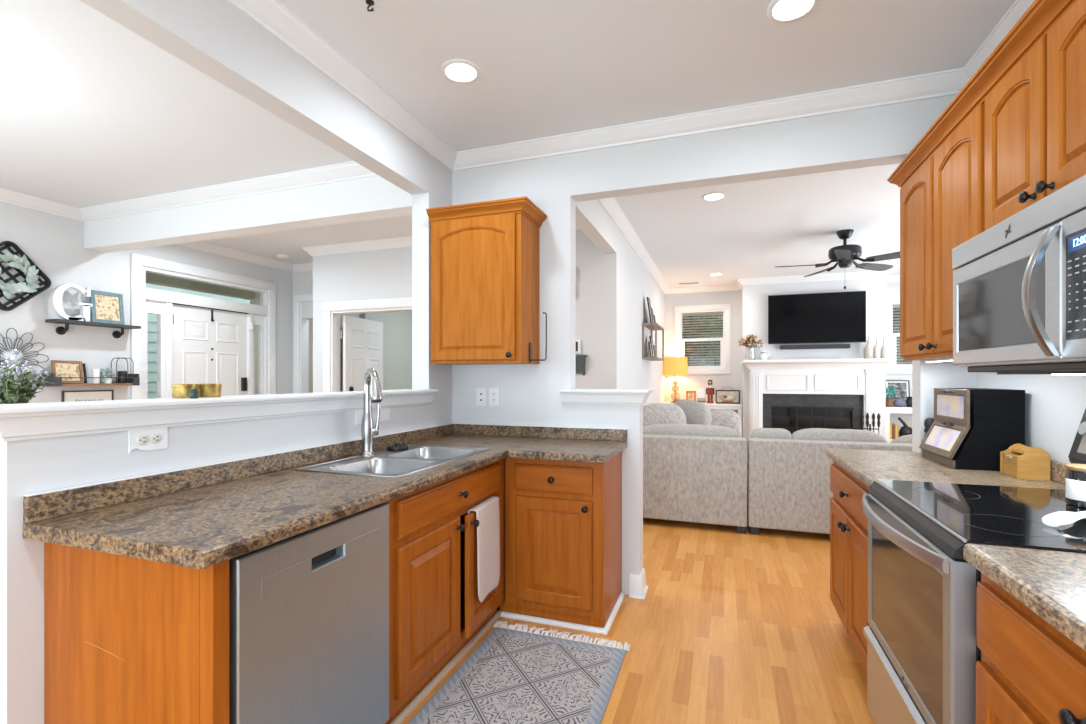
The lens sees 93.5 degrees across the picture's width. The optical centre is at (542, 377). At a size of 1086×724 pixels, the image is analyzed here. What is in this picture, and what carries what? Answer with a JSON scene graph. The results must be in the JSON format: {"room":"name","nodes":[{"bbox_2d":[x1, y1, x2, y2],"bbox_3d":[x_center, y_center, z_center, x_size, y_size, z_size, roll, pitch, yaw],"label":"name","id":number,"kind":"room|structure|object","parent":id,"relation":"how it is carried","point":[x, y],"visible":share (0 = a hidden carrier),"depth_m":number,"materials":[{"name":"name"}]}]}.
{"room":"kitchen","nodes":[
{"label":"kitchen","id":0,"kind":"room"},
{"bbox_2d":[0,202,292,402],"bbox_3d":[-4.678,-0.090,3.147,0.120,2.780,8.010,0,0,20],"label":"wall","id":1,"kind":"structure","parent":0,"point":[54,243],"depth_m":4.54,"materials":[{"name":"white paint"}]},
{"bbox_2d":[0,328,48,377],"bbox_3d":[-4.252,-0.160,4.094,0.041,0.475,0.474,0,0,20],"label":"flower","id":2,"kind":"object","parent":1,"relation":"attached to","point":[17,357],"visible":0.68,"depth_m":4.11,"materials":[{"name":"grey metal"}]},
{"bbox_2d":[0,241,50,310],"bbox_3d":[-4.256,-0.805,4.053,0.052,0.559,0.559,0,0,20],"label":"basket","id":3,"kind":"object","parent":1,"relation":"attached to","point":[8,244],"visible":0.77,"depth_m":4.12,"materials":[{"name":"black metal"}]},
{"bbox_2d":[0,251,39,298],"bbox_3d":[-4.203,-0.805,4.052,0.058,0.381,0.356,0,0,20],"label":"wreath","id":4,"kind":"object","parent":3,"relation":"hanging from","point":[15,261],"visible":1,"depth_m":4.09,"materials":[{"name":"green plant"}]},
{"bbox_2d":[62,390,113,401],"bbox_3d":[-4.085,0.258,4.597,0.055,0.285,0.390,0,0,20],"label":"framed sign","id":5,"kind":"object","parent":1,"relation":"attached to","point":[79,395],"visible":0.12,"depth_m":4.59,"materials":[{"name":"brown wood"}]},
{"bbox_2d":[42,373,139,386],"bbox_3d":[-4.023,0.020,4.580,0.156,0.110,0.660,0,0,20],"label":"wall shelf","id":6,"kind":"object","parent":1,"relation":"attached to","point":[57,381],"visible":0.98,"depth_m":4.48,"materials":[{"name":"brown wood"}]},
{"bbox_2d":[51,360,83,383],"bbox_3d":[-4.096,-0.046,4.404,0.049,0.201,0.218,0,0,20],"label":"picture frame","id":7,"kind":"object","parent":6,"relation":"on","point":[61,368],"visible":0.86,"depth_m":4.41,"materials":[{"name":"brown wood"}]},
{"bbox_2d":[55,363,79,380],"bbox_3d":[-4.095,-0.047,4.404,0.025,0.153,0.173,0,0,19],"label":"picture","id":8,"kind":"object","parent":7,"relation":"attached to","point":[61,369],"depth_m":4.41},
{"bbox_2d":[100,368,114,382],"bbox_3d":[-3.985,-0.019,4.664,0.131,0.146,0.136,0,0,20],"label":"potted plant","id":9,"kind":"object","parent":6,"relation":"on","point":[107,370],"visible":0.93,"depth_m":4.65,"materials":[{"name":"green plant"}]},
{"bbox_2d":[111,358,133,382],"bbox_3d":[-3.944,-0.066,4.792,0.082,0.239,0.147,0,0,20],"label":"lantern","id":10,"kind":"object","parent":6,"relation":"on","point":[118,373],"visible":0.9,"depth_m":4.76,"materials":[{"name":"grey metal"}]},
{"bbox_2d":[45,319,140,337],"bbox_3d":[-4.017,-0.429,4.592,0.159,0.121,0.655,0,0,20],"label":"wall shelf","id":11,"kind":"object","parent":1,"relation":"attached to","point":[60,330],"visible":1,"depth_m":4.48,"materials":[{"name":"grey wood"}]},
{"bbox_2d":[49,283,92,321],"bbox_3d":[-4.080,-0.651,4.423,0.045,0.321,0.287,0,0,20],"label":"decoration","id":12,"kind":"object","parent":11,"relation":"on","point":[56,295],"visible":0.94,"depth_m":4.38,"materials":[{"name":"white paint"}]},
{"bbox_2d":[90,290,124,324],"bbox_3d":[-3.996,-0.638,4.688,0.048,0.293,0.260,0,0,20],"label":"picture frame","id":13,"kind":"object","parent":11,"relation":"on","point":[107,307],"visible":0.9,"depth_m":4.68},
{"bbox_2d":[95,294,119,320],"bbox_3d":[-3.994,-0.639,4.687,0.025,0.223,0.191,0,0,19],"label":"picture","id":14,"kind":"object","parent":13,"relation":"attached to","point":[107,306],"depth_m":4.69},
{"bbox_2d":[131,253,275,398],"bbox_3d":[-3.720,0.050,5.731,0.160,2.500,1.680,0,0,20],"label":"door","id":15,"kind":"structure","parent":1,"relation":"in","point":[199,325],"depth_m":5.59,"materials":[{"name":"white paint"}]},
{"bbox_2d":[0,0,451,723],"bbox_3d":[-1.612,-0.090,0.810,0.120,2.780,5.650,0,0,20],"label":"wall","id":16,"kind":"structure","parent":0,"point":[217,39],"depth_m":1.89,"materials":[{"name":"white paint"}]},
{"bbox_2d":[128,427,167,453],"bbox_3d":[-1.254,0.198,1.627,0.009,0.072,0.114,0,0,20],"label":"wall outlet","id":17,"kind":"object","parent":16,"relation":"attached to","point":[152,438],"visible":1,"depth_m":1.62,"materials":[{"name":"white plastic"}]},
{"bbox_2d":[0,161,377,221],"bbox_3d":[-3.360,-1.436,1.370,3.550,0.088,5.540,0,0,20],"label":"crown molding","id":18,"kind":"structure","parent":16,"relation":"attached to","point":[351,170],"depth_m":4.02,"materials":[{"name":"white paint"}]},
{"bbox_2d":[0,389,438,440],"bbox_3d":[-1.100,0.118,2.243,0.228,0.088,2.061,0,0,20],"label":"ledge","id":19,"kind":"object","parent":16,"relation":"attached to","point":[23,421],"visible":1,"depth_m":1.66,"materials":[{"name":"white paint"}]},
{"bbox_2d":[171,384,198,397],"bbox_3d":[-1.300,0.049,1.859,0.083,0.050,0.083,0,0,20],"label":"tin","id":20,"kind":"object","parent":19,"relation":"on","point":[178,390],"visible":0.91,"depth_m":1.82,"materials":[{"name":"gold metal"}]},
{"bbox_2d":[199,384,221,396],"bbox_3d":[-1.270,0.049,1.943,0.083,0.050,0.083,0,0,20],"label":"tin","id":21,"kind":"object","parent":19,"relation":"on","point":[205,390],"visible":0.82,"depth_m":1.91,"materials":[{"name":"gold metal"}]},
{"bbox_2d":[23,424,626,522],"bbox_3d":[-0.428,0.345,2.195,1.183,0.070,2.243,0,0,19],"label":"backsplash","id":22,"kind":"structure","parent":16,"relation":"attached to","point":[40,507],"depth_m":1.90,"materials":[{"name":"brown laminate"}]},
{"bbox_2d":[227,0,1034,170],"bbox_3d":[-0.194,-1.436,0.307,2.890,0.088,5.650,0,0,20],"label":"crown molding","id":23,"kind":"structure","parent":16,"relation":"attached to","point":[273,16],"depth_m":2.68,"materials":[{"name":"white paint"}]},
{"bbox_2d":[309,319,312,392],"bbox_3d":[-2.808,-0.090,7.948,2.000,2.780,2.290,0,0,20],"label":"wall","id":24,"kind":"structure","parent":0,"point":[310,320],"depth_m":8.14,"materials":[{"name":"beige paint"}]},
{"bbox_2d":[293,271,359,392],"bbox_3d":[-2.838,-0.090,6.681,0.990,2.780,0.120,0,0,20],"label":"wall","id":25,"kind":"structure","parent":0,"point":[302,281],"depth_m":6.73,"materials":[{"name":"white paint"}]},
{"bbox_2d":[294,294,312,392],"bbox_3d":[-2.871,0.107,6.677,0.840,2.385,0.148,0,0,20],"label":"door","id":26,"kind":"structure","parent":25,"relation":"in","point":[301,326],"depth_m":6.75,"materials":[{"name":"white paint"}]},
{"bbox_2d":[360,311,411,389],"bbox_3d":[-0.538,-0.090,6.943,3.550,2.780,1.910,0,0,20],"label":"wall","id":27,"kind":"structure","parent":0,"point":[397,326],"depth_m":7.17,"materials":[{"name":"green paint"}]},
{"bbox_2d":[313,230,603,392],"bbox_3d":[-0.933,-0.090,5.603,3.400,2.780,0.640,0,0,20],"label":"wall","id":28,"kind":"structure","parent":0,"point":[383,273],"depth_m":5.50,"materials":[{"name":"white paint"}]},
{"bbox_2d":[322,297,411,391],"bbox_3d":[-1.710,0.225,6.014,1.340,2.150,0.952,0,0,20],"label":"door","id":29,"kind":"structure","parent":28,"relation":"in","point":[362,338],"depth_m":5.88,"materials":[{"name":"white paint"}]},
{"bbox_2d":[177,226,579,272],"bbox_3d":[-1.640,-1.436,5.031,4.350,0.088,2.190,0,0,20],"label":"crown molding","id":30,"kind":"structure","parent":28,"relation":"attached to","point":[406,241],"depth_m":5.72,"materials":[{"name":"white paint"}]},
{"bbox_2d":[576,355,586,374],"bbox_3d":[0.283,-0.116,4.792,0.255,0.192,0.074,0,0,20],"label":"shelf","id":31,"kind":"object","parent":28,"relation":"attached to","point":[580,359],"visible":0.42,"depth_m":4.77,"materials":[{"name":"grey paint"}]},
{"bbox_2d":[0,0,1015,287],"bbox_3d":[-0.834,-1.530,3.637,11.200,0.100,11.500,0,0,20],"label":"ceiling","id":32,"kind":"structure","parent":0,"point":[93,112],"depth_m":2.63,"materials":[{"name":"white paint"}]},
{"bbox_2d":[84,175,411,252],"bbox_3d":[-2.409,-1.316,4.057,3.550,0.328,0.160,0,0,20],"label":"ceiling beam","id":33,"kind":"structure","parent":32,"relation":"attached to","point":[374,197],"depth_m":3.92,"materials":[{"name":"white paint"}]},
{"bbox_2d":[441,59,480,82],"bbox_3d":[-0.396,-1.475,2.468,0.190,0.009,0.190,0,0,20],"label":"recessed light","id":34,"kind":"object","parent":32,"relation":"in","point":[455,70],"visible":1,"depth_m":2.46,"materials":[{"name":"white paint"}]},
{"bbox_2d":[702,192,725,200],"bbox_3d":[1.394,-1.475,4.167,0.190,0.009,0.190,0,0,20],"label":"recessed light","id":35,"kind":"object","parent":32,"relation":"in","point":[712,196],"visible":1,"depth_m":4.16,"materials":[{"name":"white paint"}]},
{"bbox_2d":[767,0,819,22],"bbox_3d":[0.993,-1.475,2.030,0.190,0.009,0.190,0,0,20],"label":"recessed light","id":36,"kind":"object","parent":32,"relation":"in","point":[781,11],"visible":1,"depth_m":2.05,"materials":[{"name":"white paint"}]},
{"bbox_2d":[774,229,899,288],"bbox_3d":[3.019,-1.187,5.175,1.242,0.586,1.268,0,0,20],"label":"ceiling fan","id":37,"kind":"object","parent":32,"relation":"hanging from","point":[844,255],"visible":1,"depth_m":5.12,"materials":[{"name":"black metal"}]},
{"bbox_2d":[576,199,664,405],"bbox_3d":[1.081,-0.090,6.019,0.120,2.780,5.730,0,0,20],"label":"wall","id":38,"kind":"structure","parent":0,"point":[628,283],"depth_m":5.07,"materials":[{"name":"white paint"}]},
{"bbox_2d":[642,323,663,360],"bbox_3d":[1.407,-0.440,6.493,0.173,0.430,0.780,0,0,20],"label":"box shelf","id":39,"kind":"object","parent":38,"relation":"attached to","point":[651,326],"visible":0.98,"depth_m":6.15,"materials":[{"name":"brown wood"}]},
{"bbox_2d":[598,197,899,293],"bbox_3d":[3.154,-1.436,5.206,4.330,0.088,5.580,0,0,20],"label":"crown molding","id":40,"kind":"structure","parent":38,"relation":"attached to","point":[610,205],"depth_m":7.24,"materials":[{"name":"white paint"}]},
{"bbox_2d":[401,469,873,723],"bbox_3d":[-0.834,1.350,3.637,11.200,0.100,11.500,0,0,20],"label":"floor","id":41,"kind":"structure","parent":0,"point":[729,626],"depth_m":2.56,"materials":[{"name":"brown wood"}]},
{"bbox_2d":[44,542,228,723],"bbox_3d":[-1.044,0.861,1.293,0.625,0.878,0.044,0,0,20],"label":"cabinet end panel","id":42,"kind":"object","parent":41,"relation":"on","point":[128,640],"visible":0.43,"depth_m":1.26,"materials":[{"name":"brown wood"}]},
{"bbox_2d":[229,502,388,723],"bbox_3d":[-0.913,0.867,1.599,0.591,0.867,0.606,0,0,20],"label":"dishwasher","id":43,"kind":"object","parent":41,"relation":"on","point":[309,610],"visible":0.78,"depth_m":1.46,"materials":[{"name":"silver metal"}]},
{"bbox_2d":[385,459,503,723],"bbox_3d":[-0.628,0.861,2.376,0.684,0.878,1.031,0,0,20],"label":"base cabinet","id":44,"kind":"object","parent":41,"relation":"on","point":[435,607],"visible":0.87,"depth_m":2.08,"materials":[{"name":"brown wood"}]},
{"bbox_2d":[23,423,626,569],"bbox_3d":[-0.428,0.364,2.195,1.183,0.112,2.243,0,0,20],"label":"countertop","id":45,"kind":"structure","parent":44,"relation":"on","point":[202,517],"depth_m":1.60,"materials":[{"name":"stone"}]},
{"bbox_2d":[360,368,381,455],"bbox_3d":[-0.799,0.165,2.432,0.096,0.422,0.212,0,0,-37],"label":"faucet","id":46,"kind":"object","parent":45,"relation":"on","point":[372,387],"visible":1,"depth_m":2.46,"materials":[{"name":"silver metal"}]},
{"bbox_2d":[295,445,489,477],"bbox_3d":[-0.648,0.465,2.394,0.498,0.180,0.818,0,0,20],"label":"sink","id":47,"kind":"object","parent":45,"relation":"in","point":[385,463],"visible":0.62,"depth_m":2.38,"materials":[{"name":"metal"}]},
{"bbox_2d":[323,457,440,474],"bbox_3d":[-0.682,0.466,2.199,0.371,0.179,0.354,0,0,19],"label":"basin","id":48,"kind":"object","parent":47,"relation":"in","point":[369,465],"depth_m":2.35,"materials":[{"name":"silver metal"}]},
{"bbox_2d":[387,443,407,450],"bbox_3d":[-0.759,0.358,2.668,0.110,0.036,0.110,0,0,20],"label":"stopper","id":49,"kind":"object","parent":47,"relation":"on","point":[397,447],"visible":1,"depth_m":2.64,"materials":[{"name":"black plastic"}]},
{"bbox_2d":[382,446,479,459],"bbox_3d":[-0.552,0.466,2.565,0.371,0.179,0.364,0,0,19],"label":"basin","id":50,"kind":"object","parent":47,"relation":"in","point":[418,452],"depth_m":2.72,"materials":[{"name":"silver metal"}]},
{"bbox_2d":[468,496,499,602],"bbox_3d":[-0.281,0.829,2.482,0.056,0.438,0.292,0,0,16],"label":"hand towel","id":51,"kind":"object","parent":44,"relation":"hanging from","point":[488,511],"visible":0.93,"depth_m":2.47,"materials":[{"name":"fabric"}]},
{"bbox_2d":[390,611,500,723],"bbox_3d":[-0.511,1.290,2.017,0.020,0.021,1.662,0,0,20],"label":"baseboard","id":52,"kind":"structure","parent":41,"relation":"on","point":[426,690],"depth_m":2.22,"materials":[{"name":"beige"}]},
{"bbox_2d":[408,621,629,723],"bbox_3d":[-0.168,1.290,1.859,0.712,0.019,1.593,0,0,20],"label":"kitchen rug","id":53,"kind":"object","parent":41,"relation":"on","point":[513,676],"visible":1,"depth_m":2.17,"materials":[{"name":"fabric"}]},
{"bbox_2d":[500,451,624,634],"bbox_3d":[0.115,0.861,2.897,0.603,0.878,0.558,0,0,20],"label":"base cabinet","id":54,"kind":"object","parent":41,"relation":"on","point":[563,519],"depth_m":2.67,"materials":[{"name":"brown wood"}]},
{"bbox_2d":[643,424,746,533],"bbox_3d":[1.348,0.863,4.854,1.061,0.875,0.991,0,0,20],"label":"sofa section","id":55,"kind":"object","parent":41,"relation":"on","point":[697,473],"visible":0.75,"depth_m":4.36,"materials":[{"name":"grey fabric"}]},
{"bbox_2d":[643,403,686,426],"bbox_3d":[1.203,0.500,5.197,0.521,0.480,0.229,0,0,-6],"label":"throw pillow","id":56,"kind":"object","parent":55,"relation":"on","point":[653,413],"visible":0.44,"depth_m":5.15,"materials":[{"name":"grey fabric"}]},
{"bbox_2d":[643,424,739,436],"bbox_3d":[1.308,0.660,4.629,0.912,0.470,0.190,0,0,19],"label":"cushion","id":57,"kind":"object","parent":55,"relation":"on","point":[659,429],"depth_m":4.55,"materials":[{"name":"fabric"}]},
{"bbox_2d":[664,402,741,437],"bbox_3d":[2.539,0.854,8.168,1.190,0.893,0.395,0,0,20],"label":"shelf","id":58,"kind":"object","parent":41,"relation":"on","point":[737,408],"visible":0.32,"depth_m":7.87,"materials":[{"name":"white paint"}]},
{"bbox_2d":[663,357,687,402],"bbox_3d":[2.148,0.040,8.299,0.390,0.735,0.390,0,0,20],"label":"table lamp","id":59,"kind":"object","parent":58,"relation":"on","point":[672,366],"visible":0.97,"depth_m":8.16,"materials":[{"name":"gold metal"}]},
{"bbox_2d":[716,387,739,403],"bbox_3d":[2.889,0.277,7.994,0.356,0.261,0.176,0,0,20],"label":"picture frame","id":60,"kind":"object","parent":58,"relation":"on","point":[722,402],"visible":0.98,"depth_m":7.94,"materials":[{"name":"wood"}]},
{"bbox_2d":[718,392,736,400],"bbox_3d":[2.889,0.299,7.993,0.280,0.146,0.147,0,0,20],"label":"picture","id":61,"kind":"object","parent":60,"relation":"in","point":[726,396],"visible":1,"depth_m":7.94,"materials":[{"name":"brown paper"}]},
{"bbox_2d":[740,358,893,437],"bbox_3d":[3.852,0.521,7.297,1.930,1.557,0.269,0,0,20],"label":"fireplace mantel","id":62,"kind":"object","parent":41,"relation":"on","point":[792,395],"visible":0.73,"depth_m":7.35,"materials":[{"name":"white paint"}]},
{"bbox_2d":[738,334,762,359],"bbox_3d":[3.064,-0.447,7.536,0.347,0.379,0.285,0,0,20],"label":"flower vase","id":63,"kind":"object","parent":62,"relation":"on","point":[750,353],"visible":1,"depth_m":7.50,"materials":[{"name":"white ceramic"}]},
{"bbox_2d":[742,358,888,361],"bbox_3d":[3.836,-0.241,7.303,1.833,0.032,0.269,0,0,19],"label":"mantel shelf","id":64,"kind":"object","parent":62,"relation":"attached to","point":[880,359],"depth_m":7.14,"materials":[{"name":"white paint"}]},
{"bbox_2d":[864,336,872,358],"bbox_3d":[4.493,-0.417,7.055,0.111,0.318,0.112,0,0,20],"label":"bottle vase","id":65,"kind":"object","parent":62,"relation":"on","point":[868,350],"visible":1,"depth_m":7.01,"materials":[{"name":"beige ceramic"}]},
{"bbox_2d":[747,428,911,534],"bbox_3d":[2.854,0.864,4.329,2.110,0.872,0.976,0,0,20],"label":"sofa section","id":66,"kind":"object","parent":41,"relation":"on","point":[788,476],"visible":0.38,"depth_m":4.12,"materials":[{"name":"grey fabric"}]},
{"bbox_2d":[750,428,792,438],"bbox_3d":[1.969,0.673,4.406,0.349,0.470,0.189,0,0,19],"label":"cushion","id":67,"kind":"object","parent":66,"relation":"on","point":[772,433],"depth_m":4.34,"materials":[{"name":"fabric"}]},
{"bbox_2d":[792,428,886,442],"bbox_3d":[2.436,0.663,4.240,0.723,0.470,0.191,0,0,19],"label":"cushion","id":68,"kind":"object","parent":66,"relation":"on","point":[825,434],"depth_m":4.17,"materials":[{"name":"fabric"}]},
{"bbox_2d":[891,434,911,443],"bbox_3d":[3.257,0.680,3.950,0.995,0.470,0.190,0,0,19],"label":"cushion","id":69,"kind":"object","parent":66,"relation":"on","point":[907,439],"depth_m":4.04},
{"bbox_2d":[830,460,869,673],"bbox_3d":[1.551,0.861,2.254,0.430,0.878,0.895,0,0,20],"label":"base cabinet","id":70,"kind":"object","parent":41,"relation":"on","point":[848,519],"visible":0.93,"depth_m":2.29,"materials":[{"name":"brown wood"}]},
{"bbox_2d":[826,448,1065,489],"bbox_3d":[1.676,0.400,2.222,0.640,0.040,0.923,0,0,20],"label":"countertop","id":71,"kind":"structure","parent":70,"relation":"on","point":[865,465],"depth_m":2.09,"materials":[{"name":"stone"}]},
{"bbox_2d":[919,388,1024,470],"bbox_3d":[1.867,0.215,2.251,0.252,0.330,0.350,0,0,20],"label":"bread box","id":72,"kind":"object","parent":71,"relation":"on","point":[970,428],"visible":1,"depth_m":2.10,"materials":[{"name":"black metal"}]},
{"bbox_2d":[1000,444,1049,480],"bbox_3d":[1.842,0.320,1.958,0.099,0.120,0.130,0,0,20],"label":"box","id":73,"kind":"object","parent":71,"relation":"on","point":[1019,461],"visible":1,"depth_m":1.91,"materials":[{"name":"brown wood"}]},
{"bbox_2d":[886,399,911,442],"bbox_3d":[5.454,0.802,7.136,1.262,0.996,0.395,0,0,20],"label":"shelf","id":74,"kind":"object","parent":41,"relation":"on","point":[892,413],"depth_m":7.16,"materials":[{"name":"white paint"}]},
{"bbox_2d":[886,386,895,406],"bbox_3d":[4.905,0.262,7.226,0.174,0.304,0.173,0,0,20],"label":"vase","id":75,"kind":"object","parent":74,"relation":"on","point":[889,402],"visible":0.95,"depth_m":7.20,"materials":[{"name":"brown ceramic"}]},
{"bbox_2d":[886,380,909,406],"bbox_3d":[5.095,0.227,7.348,0.300,0.375,0.051,0,0,20],"label":"framed poster","id":76,"kind":"object","parent":74,"relation":"on","point":[902,387],"visible":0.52,"depth_m":7.34,"materials":[{"name":"black paper"}]},
{"bbox_2d":[888,383,906,401],"bbox_3d":[5.094,0.227,7.346,0.232,0.307,0.027,0,0,19],"label":"picture","id":77,"kind":"object","parent":76,"relation":"attached to","point":[901,388],"depth_m":7.34},
{"bbox_2d":[898,417,911,436],"bbox_3d":[5.110,0.716,7.206,0.186,0.314,0.128,0,0,20],"label":"sculpture","id":78,"kind":"object","parent":74,"relation":"on","point":[904,430],"visible":0.68,"depth_m":7.18,"materials":[{"name":"black metal"}]},
{"bbox_2d":[862,408,1085,723],"bbox_3d":[1.354,0.689,1.443,0.723,1.222,0.758,0,0,20],"label":"range","id":79,"kind":"object","parent":41,"relation":"on","point":[923,653],"visible":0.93,"depth_m":1.42,"materials":[{"name":"silver metal"}]},
{"bbox_2d":[876,479,1085,553],"bbox_3d":[1.372,0.389,1.436,0.572,0.029,0.758,0,0,19],"label":"cooktop","id":80,"kind":"object","parent":79,"relation":"in","point":[1006,516],"depth_m":1.43,"materials":[{"name":"black glass"}]},
{"bbox_2d":[1042,511,1085,526],"bbox_3d":[1.393,0.358,1.316,0.260,0.027,0.108,0,0,-17],"label":"spoon rest","id":81,"kind":"object","parent":79,"relation":"on","point":[1061,518],"visible":1,"depth_m":1.28,"materials":[{"name":"white ceramic"}]},
{"bbox_2d":[1065,464,1085,507],"bbox_3d":[1.587,0.316,1.486,0.096,0.116,0.096,0,0,20],"label":"candle jar","id":82,"kind":"object","parent":79,"relation":"on","point":[1075,473],"visible":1,"depth_m":1.48,"materials":[{"name":"white glass"}]},
{"bbox_2d":[976,572,1085,723],"bbox_3d":[1.116,0.861,0.679,0.660,0.878,0.825,0,0,20],"label":"base cabinet","id":83,"kind":"object","parent":41,"relation":"on","point":[1028,671],"visible":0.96,"depth_m":0.97,"materials":[{"name":"brown wood"}]},
{"bbox_2d":[963,543,1085,650],"bbox_3d":[1.125,0.400,0.668,0.640,0.040,0.850,0,0,20],"label":"countertop","id":84,"kind":"structure","parent":83,"relation":"on","point":[1052,584],"depth_m":0.98,"materials":[{"name":"stone"}]},
{"bbox_3d":[3.786,1.285,7.127,1.780,0.030,0.365,0,0,20],"label":"hearth","id":85,"kind":"object","parent":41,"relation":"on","visible":0},
{"bbox_2d":[861,412,880,433],"bbox_3d":[4.417,0.870,6.901,0.234,0.800,0.220,0,0,20],"label":"tools","id":86,"kind":"object","parent":85,"relation":"on","point":[862,414],"visible":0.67,"depth_m":6.87,"materials":[{"name":"black metal"}]},
{"bbox_3d":[-2.643,0.920,2.421,1.300,0.760,1.800,0,0,20],"label":"dining table","id":87,"kind":"object","parent":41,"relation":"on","visible":0},
{"bbox_2d":[0,357,53,403],"bbox_3d":[-2.529,0.223,2.441,0.246,0.635,0.268,0,0,24],"label":"potted plant","id":88,"kind":"object","parent":87,"relation":"on","point":[18,390],"visible":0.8,"depth_m":2.42,"materials":[{"name":"green plant"}]},
{"bbox_3d":[1.735,0.906,6.127,0.940,0.787,1.690,0,0,20],"label":"sofa section","id":89,"kind":"object","parent":41,"relation":"on","visible":0},
{"bbox_2d":[673,399,711,424],"bbox_3d":[1.539,0.498,5.416,0.229,0.534,0.517,0,0,-37],"label":"throw pillow","id":90,"kind":"object","parent":89,"relation":"on","point":[695,412],"visible":0.33,"depth_m":5.28,"materials":[{"name":"fabric"}]},
{"bbox_2d":[711,409,741,436],"bbox_3d":[1.967,0.550,5.616,0.401,0.400,0.248,0,0,20],"label":"throw pillow","id":91,"kind":"object","parent":89,"relation":"on","point":[731,419],"visible":0.41,"depth_m":5.56,"materials":[{"name":"grey fabric"}]},
{"bbox_2d":[452,95,976,594],"bbox_3d":[1.863,-0.090,2.639,5.450,2.780,0.120,0,0,20],"label":"wall","id":92,"kind":"structure","parent":0,"point":[529,394],"depth_m":3.06,"materials":[{"name":"white paint"}]},
{"bbox_2d":[476,388,485,405],"bbox_3d":[-0.409,0.129,3.376,0.072,0.116,0.009,0,0,20],"label":"wall plate","id":93,"kind":"object","parent":92,"relation":"attached to","point":[480,392],"visible":1,"depth_m":3.37,"materials":[{"name":"white plastic"}]},
{"bbox_2d":[426,196,546,364],"bbox_3d":[-0.342,-0.553,3.159,0.651,0.937,0.368,0,0,20],"label":"upper cabinet","id":94,"kind":"object","parent":92,"relation":"attached to","point":[485,255],"visible":1,"depth_m":3.03,"materials":[{"name":"brown wood"}]},
{"bbox_2d":[529,312,546,362],"bbox_3d":[-0.027,-0.240,3.062,0.107,0.300,0.030,0,0,20],"label":"paper towel holder","id":95,"kind":"object","parent":94,"relation":"attached to","point":[530,344],"visible":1,"depth_m":3.06,"materials":[{"name":"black metal"}]},
{"bbox_2d":[489,388,498,405],"bbox_3d":[-0.320,0.129,3.344,0.072,0.116,0.009,0,0,20],"label":"wall outlet","id":96,"kind":"object","parent":92,"relation":"attached to","point":[493,392],"visible":1,"depth_m":3.34,"materials":[{"name":"white plastic"}]},
{"bbox_2d":[559,389,653,404],"bbox_3d":[0.394,0.118,3.160,0.543,0.088,0.236,0,0,20],"label":"ledge","id":97,"kind":"object","parent":92,"relation":"attached to","point":[568,396],"visible":1,"depth_m":3.08,"materials":[{"name":"white paint"}]},
{"bbox_2d":[629,568,648,598],"bbox_3d":[0.407,1.235,3.155,0.460,0.130,0.180,0,0,20],"label":"baseboard","id":98,"kind":"structure","parent":92,"relation":"attached to","point":[638,588],"depth_m":3.03,"materials":[{"name":"white paint"}]},
{"bbox_2d":[665,282,911,402],"bbox_3d":[4.148,-0.090,7.893,4.650,2.780,0.150,0,0,20],"label":"wall","id":99,"kind":"structure","parent":0,"point":[690,382],"depth_m":8.29,"materials":[{"name":"white paint"}]},
{"bbox_2d":[674,304,730,373],"bbox_3d":[2.622,-0.620,8.408,0.880,1.130,0.158,0,0,20],"label":"window","id":100,"kind":"structure","parent":99,"relation":"in","point":[702,333],"depth_m":8.38,"materials":[{"name":"white paint"}]},
{"bbox_2d":[886,296,911,373],"bbox_3d":[5.426,-0.620,7.415,0.850,1.130,0.158,0,0,20],"label":"window","id":101,"kind":"structure","parent":99,"relation":"in","point":[898,366],"depth_m":7.47,"materials":[{"name":"white paint"}]},
{"bbox_2d":[742,278,885,462],"bbox_3d":[3.972,-0.090,7.637,1.854,2.780,0.450,0,0,20],"label":"wall","id":102,"kind":"structure","parent":0,"point":[754,297],"depth_m":7.45,"materials":[{"name":"white paint"}]},
{"bbox_2d":[780,344,849,349],"bbox_3d":[3.906,-0.442,7.359,0.894,0.060,0.088,0,0,20],"label":"bar","id":103,"kind":"object","parent":102,"relation":"attached to","point":[820,346],"visible":1,"depth_m":7.31,"materials":[{"name":"black plastic"}]},
{"bbox_2d":[768,291,865,343],"bbox_3d":[3.923,-0.851,7.364,1.250,0.715,0.096,0,0,20],"label":"television","id":104,"kind":"object","parent":102,"relation":"attached to","point":[832,317],"visible":1,"depth_m":7.32,"materials":[{"name":"black plastic"}]},
{"bbox_2d":[977,372,1085,463],"bbox_3d":[1.225,-0.090,-0.195,0.120,2.780,5.650,0,0,20],"label":"wall","id":105,"kind":"structure","parent":0,"point":[1055,405],"depth_m":1.93,"materials":[{"name":"white paint"}]},
{"bbox_2d":[900,102,984,360],"bbox_3d":[1.785,-0.535,2.115,0.363,0.900,0.880,0,0,20],"label":"upper cabinet","id":106,"kind":"object","parent":105,"relation":"attached to","point":[942,205],"visible":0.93,"depth_m":2.10,"materials":[{"name":"brown wood"}]},
{"bbox_2d":[887,0,1076,187],"bbox_3d":[1.426,-0.988,1.448,0.129,0.072,2.482,0,0,20],"label":"crown molding","id":107,"kind":"structure","parent":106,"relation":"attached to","point":[1041,16],"depth_m":1.68,"materials":[{"name":"brown wood"}]},
{"bbox_2d":[985,0,1085,230],"bbox_3d":[1.518,-0.728,1.360,0.363,0.515,0.717,0,0,20],"label":"upper cabinet","id":108,"kind":"object","parent":105,"relation":"attached to","point":[1035,117],"visible":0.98,"depth_m":1.43,"materials":[{"name":"brown wood"}]},
{"bbox_2d":[952,174,1085,374],"bbox_3d":[1.482,-0.232,1.402,0.457,0.448,0.759,0,0,20],"label":"microwave","id":109,"kind":"object","parent":108,"relation":"attached to","point":[1019,284],"visible":1,"depth_m":1.37,"materials":[{"name":"silver metal"}]},
{"bbox_2d":[1050,459,1066,484],"bbox_3d":[1.953,0.343,2.077,0.020,0.072,0.836,0,0,20],"label":"backsplash","id":110,"kind":"structure","parent":105,"relation":"attached to","point":[1057,469],"depth_m":1.85,"materials":[{"name":"brown stone"}]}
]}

